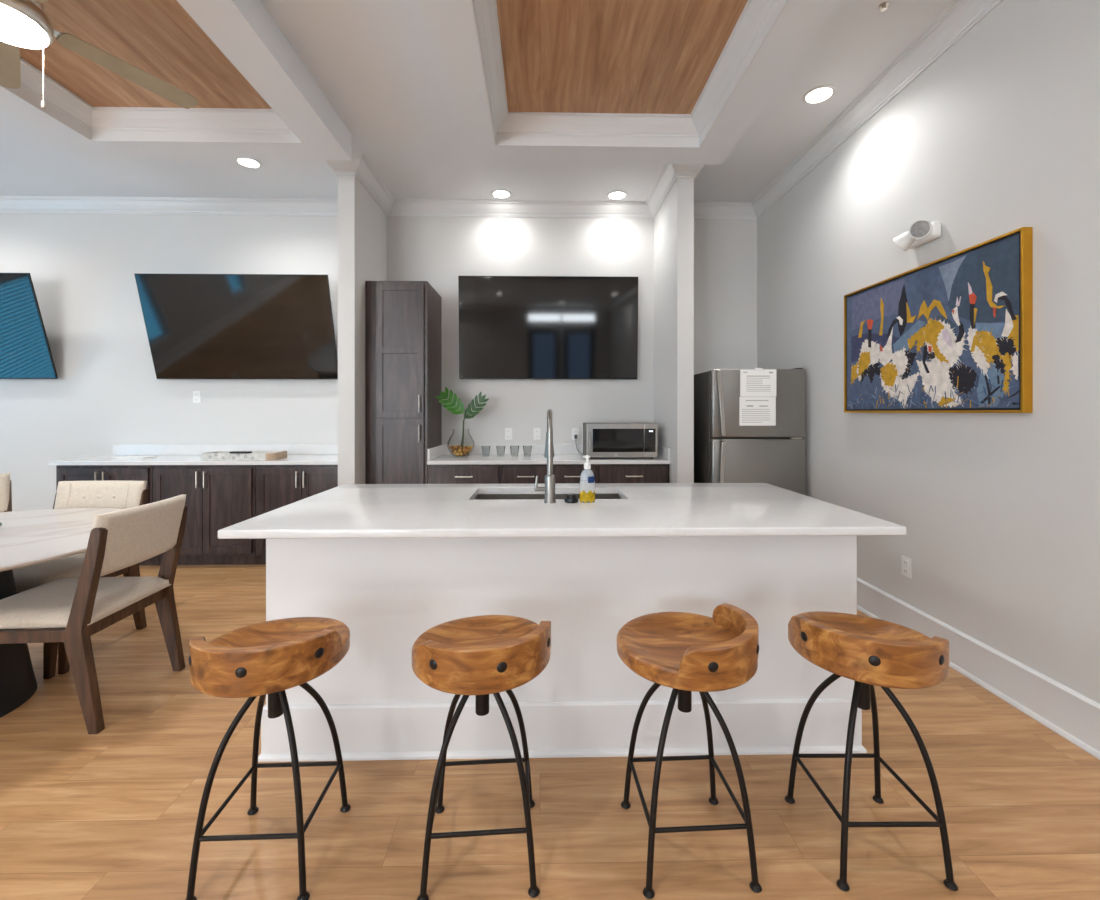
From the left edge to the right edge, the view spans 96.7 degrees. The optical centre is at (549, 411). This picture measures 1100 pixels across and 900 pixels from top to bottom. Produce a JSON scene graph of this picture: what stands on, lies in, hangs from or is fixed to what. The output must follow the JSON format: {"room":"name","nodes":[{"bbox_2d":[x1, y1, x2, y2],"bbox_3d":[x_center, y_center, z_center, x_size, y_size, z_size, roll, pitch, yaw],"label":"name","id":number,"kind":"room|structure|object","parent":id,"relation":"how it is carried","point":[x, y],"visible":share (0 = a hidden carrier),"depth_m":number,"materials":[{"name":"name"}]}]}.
{"room":"common room","nodes":[
{"label":"common room","id":0,"kind":"room"},
{"bbox_2d":[338,175,386,485],"bbox_3d":[-1.662,-0.360,4.387,0.135,3.380,0.840,0,0,-1],"label":"wall","id":1,"kind":"structure","parent":0,"point":[362,224],"depth_m":3.97,"materials":[{"name":"paint"}]},
{"bbox_2d":[0,213,756,510],"bbox_3d":[-2.316,-0.360,4.844,8.967,3.380,0.100,0,0,-1],"label":"wall","id":2,"kind":"structure","parent":0,"point":[107,392],"depth_m":4.79,"materials":[{"name":"paint"}]},
{"bbox_2d":[0,273,57,378],"bbox_3d":[-5.576,-0.787,4.559,1.735,0.943,0.334,0,0,-1],"label":"television","id":3,"kind":"object","parent":2,"relation":"attached to","point":[25,351],"visible":1,"depth_m":4.55,"materials":[{"name":"black plastic"}]},
{"bbox_2d":[193,391,200,402],"bbox_3d":[-3.444,-0.146,4.766,0.072,0.116,0.008,0,0,-1],"label":"wall outlet","id":4,"kind":"object","parent":2,"relation":"attached to","point":[196,394],"visible":1,"depth_m":4.76,"materials":[{"name":"white plastic"}]},
{"bbox_2d":[134,273,337,378],"bbox_3d":[-2.903,-0.787,4.614,1.735,0.943,0.334,0,0,-1],"label":"television","id":5,"kind":"object","parent":2,"relation":"attached to","point":[199,326],"visible":0.91,"depth_m":4.57,"materials":[{"name":"black glass"}]},
{"bbox_2d":[505,428,511,439],"bbox_3d":[-0.410,0.217,4.828,0.072,0.116,0.008,0,0,-1],"label":"wall outlet","id":6,"kind":"object","parent":2,"relation":"attached to","point":[508,431],"visible":1,"depth_m":4.83,"materials":[{"name":"white plastic"}]},
{"bbox_2d":[533,428,540,439],"bbox_3d":[-0.129,0.217,4.834,0.072,0.116,0.008,0,0,-1],"label":"wall outlet","id":7,"kind":"object","parent":2,"relation":"attached to","point":[536,431],"visible":1,"depth_m":4.83,"materials":[{"name":"white plastic"}]},
{"bbox_2d":[458,276,637,378],"bbox_3d":[-0.014,-0.817,4.783,1.742,0.994,0.113,0,0,-1],"label":"television","id":8,"kind":"object","parent":2,"relation":"attached to","point":[511,327],"visible":1,"depth_m":4.75,"materials":[{"name":"black glass"}]},
{"bbox_2d":[572,428,578,439],"bbox_3d":[0.253,0.217,4.842,0.072,0.116,0.008,0,0,-1],"label":"wall outlet","id":9,"kind":"object","parent":2,"relation":"attached to","point":[575,431],"visible":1,"depth_m":4.84,"materials":[{"name":"white plastic"}]},
{"bbox_2d":[0,0,954,201],"bbox_3d":[-2.209,-2.100,-0.375,8.967,0.100,10.540,0,0,-1],"label":"ceiling","id":10,"kind":"structure","parent":0,"point":[375,62],"depth_m":3.64,"materials":[{"name":"paint"}]},
{"bbox_2d":[19,0,271,108],"bbox_3d":[-2.399,-2.042,2.224,1.442,0.015,2.283,0,0,-1],"label":"ceiling panel","id":11,"kind":"object","parent":10,"relation":"attached to","point":[159,38],"depth_m":2.81,"materials":[{"name":"brown wood"}]},
{"bbox_2d":[0,0,198,108],"bbox_3d":[-2.352,-1.716,2.076,1.397,0.636,1.456,0,0,-1],"label":"ceiling fan","id":12,"kind":"object","parent":11,"relation":"hanging from","point":[23,23],"visible":1,"depth_m":2.34,"materials":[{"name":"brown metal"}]},
{"bbox_2d":[0,0,350,159],"bbox_3d":[-2.394,-1.952,2.219,1.914,0.194,2.735,0,0,-1],"label":"trim","id":13,"kind":"structure","parent":10,"relation":"attached to","point":[245,31],"depth_m":2.99,"materials":[{"name":"paint"}]},
{"bbox_2d":[0,0,303,143],"bbox_3d":[-2.399,-1.944,2.224,1.444,0.178,2.285,0,0,-1],"label":"trim","id":14,"kind":"structure","parent":13,"relation":"attached to","point":[107,124],"depth_m":3.30,"materials":[{"name":"paint"}]},
{"bbox_2d":[235,159,261,167],"bbox_3d":[-2.472,-2.045,4.010,0.192,0.009,0.192,0,0,-1],"label":"recessed light","id":15,"kind":"object","parent":10,"relation":"in","point":[250,163],"visible":0.77,"depth_m":4.02,"materials":[{"name":"white plastic"}]},
{"bbox_2d":[491,189,511,198],"bbox_3d":[-0.457,-2.045,4.592,0.192,0.009,0.192,0,0,-1],"label":"recessed light","id":16,"kind":"object","parent":10,"relation":"in","point":[498,193],"visible":1,"depth_m":4.58,"materials":[{"name":"white plastic"}]},
{"bbox_2d":[607,190,626,199],"bbox_3d":[0.633,-2.045,4.619,0.192,0.009,0.192,0,0,-1],"label":"recessed light","id":17,"kind":"object","parent":10,"relation":"in","point":[614,195],"visible":1,"depth_m":4.62,"materials":[{"name":"white plastic"}]},
{"bbox_2d":[496,0,747,113],"bbox_3d":[0.358,-2.042,2.280,1.436,0.015,2.283,0,0,-1],"label":"ceiling panel","id":18,"kind":"object","parent":10,"relation":"attached to","point":[564,56],"depth_m":2.76,"materials":[{"name":"brown wood"}]},
{"bbox_2d":[420,0,841,163],"bbox_3d":[0.363,-1.952,2.275,1.905,0.194,2.735,0,0,-1],"label":"trim","id":19,"kind":"structure","parent":10,"relation":"attached to","point":[450,23],"depth_m":2.82,"materials":[{"name":"paint"}]},
{"bbox_2d":[470,0,788,147],"bbox_3d":[0.358,-1.944,2.280,1.438,0.178,2.285,0,0,-1],"label":"trim","id":20,"kind":"structure","parent":19,"relation":"attached to","point":[757,19],"depth_m":3.29,"materials":[{"name":"paint"}]},
{"bbox_2d":[802,85,835,103],"bbox_3d":[1.736,-2.045,3.156,0.192,0.009,0.192,0,0,-1],"label":"recessed light","id":21,"kind":"object","parent":10,"relation":"in","point":[819,94],"visible":1,"depth_m":3.15,"materials":[{"name":"white plastic"}]},
{"bbox_2d":[878,1,889,11],"bbox_3d":[1.683,-2.038,2.465,0.048,0.024,0.047,0,0,-1],"label":"sprinkler head","id":22,"kind":"object","parent":10,"relation":"attached to","point":[883,6],"visible":1,"depth_m":2.46},
{"bbox_2d":[0,564,1099,899],"bbox_3d":[-2.209,1.370,-0.375,8.967,0.080,10.540,0,0,-1],"label":"floor","id":23,"kind":"structure","parent":0,"point":[112,813],"depth_m":1.64,"materials":[{"name":"brown wood"}]},
{"bbox_2d":[0,473,11,511],"bbox_3d":[-3.744,0.879,3.065,0.642,0.902,0.528,0,0,39],"label":"dining chair","id":24,"kind":"object","parent":23,"relation":"on","point":[5,482],"visible":0.3,"depth_m":3.39,"materials":[{"name":"beige fabric"}]},
{"bbox_2d":[0,508,122,717],"bbox_3d":[-2.704,0.950,2.145,1.524,0.760,1.524,0,0,-1],"label":"dining table","id":25,"kind":"object","parent":23,"relation":"on","point":[29,537],"visible":0.62,"depth_m":2.23,"materials":[{"name":"stone"}]},
{"bbox_2d":[12,480,147,678],"bbox_3d":[-2.757,0.879,2.745,0.528,0.902,0.642,0,0,-1],"label":"dining chair","id":26,"kind":"object","parent":23,"relation":"on","point":[118,494],"visible":0.53,"depth_m":2.98,"materials":[{"name":"beige fabric"}]},
{"bbox_2d":[12,552,85,591],"bbox_3d":[-2.756,0.869,2.697,0.486,0.082,0.545,0,0,-1],"label":"seat cushion","id":27,"kind":"object","parent":26,"relation":"on","point":[28,577],"depth_m":2.56,"materials":[{"name":"fabric"}]},
{"bbox_2d":[0,494,187,733],"bbox_3d":[-2.162,0.879,2.265,0.642,0.902,0.528,0,0,-3],"label":"dining chair","id":28,"kind":"object","parent":23,"relation":"on","point":[73,610],"visible":1,"depth_m":2.13,"materials":[{"name":"beige fabric"}]},
{"bbox_2d":[0,577,170,628],"bbox_3d":[-2.210,0.869,2.262,0.545,0.082,0.486,0,0,-3],"label":"seat cushion","id":29,"kind":"object","parent":28,"relation":"on","point":[48,605],"depth_m":2.18,"materials":[{"name":"fabric"}]},
{"bbox_2d":[56,465,158,564],"bbox_3d":[-3.805,0.890,4.437,0.803,0.879,0.651,0,0,-1],"label":"base cabinet","id":30,"kind":"object","parent":23,"relation":"on","point":[63,472],"visible":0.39,"depth_m":4.16,"materials":[{"name":"brown wood"}]},
{"bbox_2d":[153,465,259,564],"bbox_3d":[-2.967,0.890,4.454,0.866,0.879,0.651,0,0,-1],"label":"base cabinet","id":31,"kind":"object","parent":23,"relation":"on","point":[218,497],"visible":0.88,"depth_m":4.17,"materials":[{"name":"brown wood"}]},
{"bbox_2d":[48,444,337,464],"bbox_3d":[-2.983,0.384,4.461,2.498,0.132,0.636,0,0,-1],"label":"countertop","id":32,"kind":"structure","parent":31,"relation":"on","point":[297,454],"depth_m":4.59,"materials":[{"name":"white stone"}]},
{"bbox_2d":[113,456,156,458],"bbox_3d":[-3.751,0.411,4.424,0.260,0.012,0.180,0,0,-1],"label":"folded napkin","id":33,"kind":"object","parent":32,"relation":"on","point":[124,457],"visible":1,"depth_m":4.36,"materials":[{"name":"white fabric"}]},
{"bbox_2d":[201,451,286,460],"bbox_3d":[-2.709,0.386,4.345,0.640,0.064,0.291,0,0,-1],"label":"decorative tray","id":34,"kind":"object","parent":32,"relation":"on","point":[215,455],"visible":1,"depth_m":4.20,"materials":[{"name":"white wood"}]},
{"bbox_2d":[229,451,251,452],"bbox_3d":[-2.662,0.347,4.208,0.170,0.016,0.044,0,0,-1],"label":"remote control","id":35,"kind":"object","parent":34,"relation":"on","point":[231,451],"visible":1,"depth_m":4.20,"materials":[{"name":"black plastic"}]},
{"bbox_2d":[185,617,350,899],"bbox_3d":[-0.830,0.978,1.478,0.416,0.704,0.421,0,0,-2],"label":"bar stool","id":36,"kind":"object","parent":23,"relation":"on","point":[273,657],"visible":1,"depth_m":1.35,"materials":[{"name":"brown wood"}]},
{"bbox_2d":[256,465,337,564],"bbox_3d":[-2.132,0.890,4.471,0.796,0.879,0.651,0,0,-1],"label":"base cabinet","id":37,"kind":"object","parent":23,"relation":"on","point":[277,486],"visible":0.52,"depth_m":4.19,"materials":[{"name":"brown wood"}]},
{"bbox_2d":[365,281,441,483],"bbox_3d":[-1.328,0.100,4.485,0.533,2.460,0.656,0,0,-1],"label":"tall cabinet","id":38,"kind":"object","parent":23,"relation":"on","point":[403,319],"visible":0.72,"depth_m":4.20,"materials":[{"name":"brown wood"}]},
{"bbox_2d":[428,464,500,483],"bbox_3d":[-0.745,0.890,4.499,0.630,0.879,0.651,0,0,-1],"label":"drawer","id":39,"kind":"object","parent":23,"relation":"on","point":[464,473],"visible":0.23,"depth_m":4.21,"materials":[{"name":"brown wood"}]},
{"bbox_2d":[412,615,550,899],"bbox_3d":[-0.205,0.978,1.492,0.418,0.704,0.418,0,0,-4],"label":"bar stool","id":40,"kind":"object","parent":23,"relation":"on","point":[481,656],"visible":1,"depth_m":1.36,"materials":[{"name":"brown wood"}]},
{"bbox_2d":[501,464,596,483],"bbox_3d":[-0.012,0.890,4.514,0.832,0.879,0.651,0,0,-1],"label":"base cabinet","id":41,"kind":"object","parent":23,"relation":"on","point":[510,473],"visible":0.17,"depth_m":4.22,"materials":[{"name":"brown wood"}]},
{"bbox_2d":[427,444,669,464],"bbox_3d":[-0.011,0.384,4.522,2.094,0.132,0.636,0,0,-1],"label":"countertop","id":42,"kind":"structure","parent":41,"relation":"on","point":[563,453],"depth_m":4.49,"materials":[{"name":"white stone"}]},
{"bbox_2d":[447,429,474,457],"bbox_3d":[-0.828,0.287,4.544,0.256,0.260,0.256,0,0,-1],"label":"glass vase","id":43,"kind":"object","parent":42,"relation":"on","point":[456,451],"visible":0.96,"depth_m":4.50,"materials":[{"name":"clear glass"}]},
{"bbox_2d":[435,387,488,448],"bbox_3d":[-0.812,0.075,4.542,0.494,0.622,0.053,0,0,-8],"label":"leafy cutting","id":44,"kind":"object","parent":43,"relation":"in","point":[482,399],"visible":0.94,"depth_m":4.55,"materials":[{"name":"green plant"}]},
{"bbox_2d":[583,423,656,458],"bbox_3d":[0.638,0.260,4.521,0.630,0.314,0.426,0,0,-1],"label":"microwave","id":45,"kind":"object","parent":42,"relation":"on","point":[599,439],"visible":0.94,"depth_m":4.34,"materials":[{"name":"metal"}]},
{"bbox_2d":[258,536,866,761],"bbox_3d":[0.049,0.890,2.354,2.373,0.879,0.963,0,0,-1],"label":"kitchen island","id":46,"kind":"object","parent":23,"relation":"on","point":[586,701],"visible":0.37,"depth_m":1.90,"materials":[{"name":"paint"}]},
{"bbox_2d":[218,483,906,538],"bbox_3d":[0.050,0.434,2.310,2.478,0.032,1.113,0,0,-1],"label":"island countertop","id":47,"kind":"structure","parent":46,"relation":"on","point":[644,509],"depth_m":2.01,"materials":[{"name":"white stone"}]},
{"bbox_2d":[534,409,555,503],"bbox_3d":[-0.026,0.202,2.345,0.102,0.431,0.224,0,0,-1],"label":"faucet","id":48,"kind":"object","parent":47,"relation":"on","point":[549,488],"visible":1,"depth_m":2.25,"materials":[{"name":"metal"}]},
{"bbox_2d":[474,494,621,499],"bbox_3d":[-0.007,0.550,2.515,0.784,0.199,0.366,0,0,-1],"label":"sink","id":49,"kind":"object","parent":47,"relation":"in","point":[479,496],"visible":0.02,"depth_m":2.69,"materials":[{"name":"metal"}]},
{"bbox_2d":[564,494,577,502],"bbox_3d":[0.099,0.400,2.264,0.064,0.037,0.064,0,0,-1],"label":"stopper","id":50,"kind":"object","parent":47,"relation":"on","point":[571,498],"visible":1,"depth_m":2.25,"materials":[{"name":"black plastic"}]},
{"bbox_2d":[580,455,594,502],"bbox_3d":[0.173,0.311,2.264,0.059,0.221,0.059,0,0,44],"label":"soap bottle","id":51,"kind":"object","parent":47,"relation":"on","point":[587,478],"visible":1,"depth_m":2.25,"materials":[{"name":"plastic"}]},
{"bbox_2d":[580,490,594,502],"bbox_3d":[0.172,0.390,2.252,0.071,0.065,0.020,0,0,2],"label":"print","id":52,"kind":"object","parent":51,"relation":"attached to","point":[586,496],"depth_m":2.25},
{"bbox_2d":[597,464,668,482],"bbox_3d":[0.721,0.890,4.529,0.630,0.879,0.651,0,0,-1],"label":"drawer","id":53,"kind":"object","parent":23,"relation":"on","point":[606,473],"visible":0.19,"depth_m":4.24,"materials":[{"name":"brown wood"}]},
{"bbox_2d":[617,603,761,898],"bbox_3d":[0.416,0.978,1.506,0.418,0.704,0.421,0,0,-3],"label":"bar stool","id":54,"kind":"object","parent":23,"relation":"on","point":[684,652],"visible":1,"depth_m":1.42,"materials":[{"name":"brown wood"}]},
{"bbox_2d":[694,368,804,494],"bbox_3d":[1.656,0.489,4.213,0.750,1.682,0.764,0,0,-1],"label":"refrigerator","id":55,"kind":"object","parent":23,"relation":"on","point":[725,451],"visible":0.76,"depth_m":3.89,"materials":[{"name":"silver metal"}]},
{"bbox_2d":[739,397,775,425],"bbox_3d":[1.648,-0.006,3.882,0.290,0.228,0.001,0,0,-1],"label":"paper notice","id":56,"kind":"object","parent":55,"relation":"attached to","point":[753,411],"visible":1,"depth_m":3.88,"materials":[{"name":"white paper"}]},
{"bbox_2d":[742,400,769,413],"bbox_3d":[1.634,-0.006,3.882,0.226,0.177,0.001,0,0,-1],"label":"print","id":57,"kind":"object","parent":56,"relation":"attached to","point":[748,406],"depth_m":3.88},
{"bbox_2d":[740,369,775,396],"bbox_3d":[1.654,-0.230,3.882,0.290,0.216,0.001,0,0,-1],"label":"paper notice","id":58,"kind":"object","parent":55,"relation":"attached to","point":[753,383],"visible":1,"depth_m":3.88,"materials":[{"name":"white paper"}]},
{"bbox_2d":[743,372,772,389],"bbox_3d":[1.651,-0.242,3.882,0.238,0.156,0.001,0,0,-1],"label":"print","id":59,"kind":"object","parent":58,"relation":"attached to","point":[751,380],"depth_m":3.88},
{"bbox_2d":[784,611,957,890],"bbox_3d":[0.971,0.978,1.521,0.418,0.704,0.418,0,0,0],"label":"bar stool","id":60,"kind":"object","parent":23,"relation":"on","point":[867,651],"visible":1,"depth_m":1.40,"materials":[{"name":"brown wood"}]},
{"bbox_2d":[654,178,693,482],"bbox_3d":[1.107,-0.360,4.444,0.135,3.380,0.840,0,0,-1],"label":"wall","id":61,"kind":"structure","parent":0,"point":[674,220],"depth_m":4.11,"materials":[{"name":"paint"}]},
{"bbox_2d":[0,0,1002,218],"bbox_3d":[-2.209,-1.988,-0.375,8.767,0.125,10.340,0,0,-1],"label":"trim","id":62,"kind":"structure","parent":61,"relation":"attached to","point":[961,16],"depth_m":4.68,"materials":[{"name":"paint"}]},
{"bbox_2d":[757,0,1099,703],"bbox_3d":[2.223,-0.360,-0.285,0.100,3.380,10.340,0,0,-1],"label":"wall","id":63,"kind":"structure","parent":0,"point":[999,135],"depth_m":2.41,"materials":[{"name":"paint"}]},
{"bbox_2d":[902,555,910,578],"bbox_3d":[2.104,0.915,2.889,0.008,0.116,0.072,0,0,-1],"label":"wall outlet","id":64,"kind":"object","parent":63,"relation":"attached to","point":[906,562],"visible":1,"depth_m":2.88,"materials":[{"name":"white plastic"}]},
{"bbox_2d":[893,219,940,250],"bbox_3d":[2.043,-0.987,2.744,0.134,0.124,0.233,0,0,-1],"label":"emergency light","id":65,"kind":"object","parent":63,"relation":"attached to","point":[920,232],"visible":1,"depth_m":2.69,"materials":[{"name":"white plastic"}]},
{"bbox_2d":[844,227,1032,412],"bbox_3d":[2.088,-0.405,2.783,0.044,0.818,1.268,0,0,-1],"label":"framed painting","id":66,"kind":"object","parent":63,"relation":"attached to","point":[953,333],"visible":1,"depth_m":2.54,"materials":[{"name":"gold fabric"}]},
{"bbox_2d":[857,578,1099,759],"bbox_3d":[1.641,1.230,-0.297,1.065,0.200,10.340,0,0,-1],"label":"baseboard","id":67,"kind":"structure","parent":63,"relation":"attached to","point":[1072,715],"depth_m":2.25,"materials":[{"name":"paint"}]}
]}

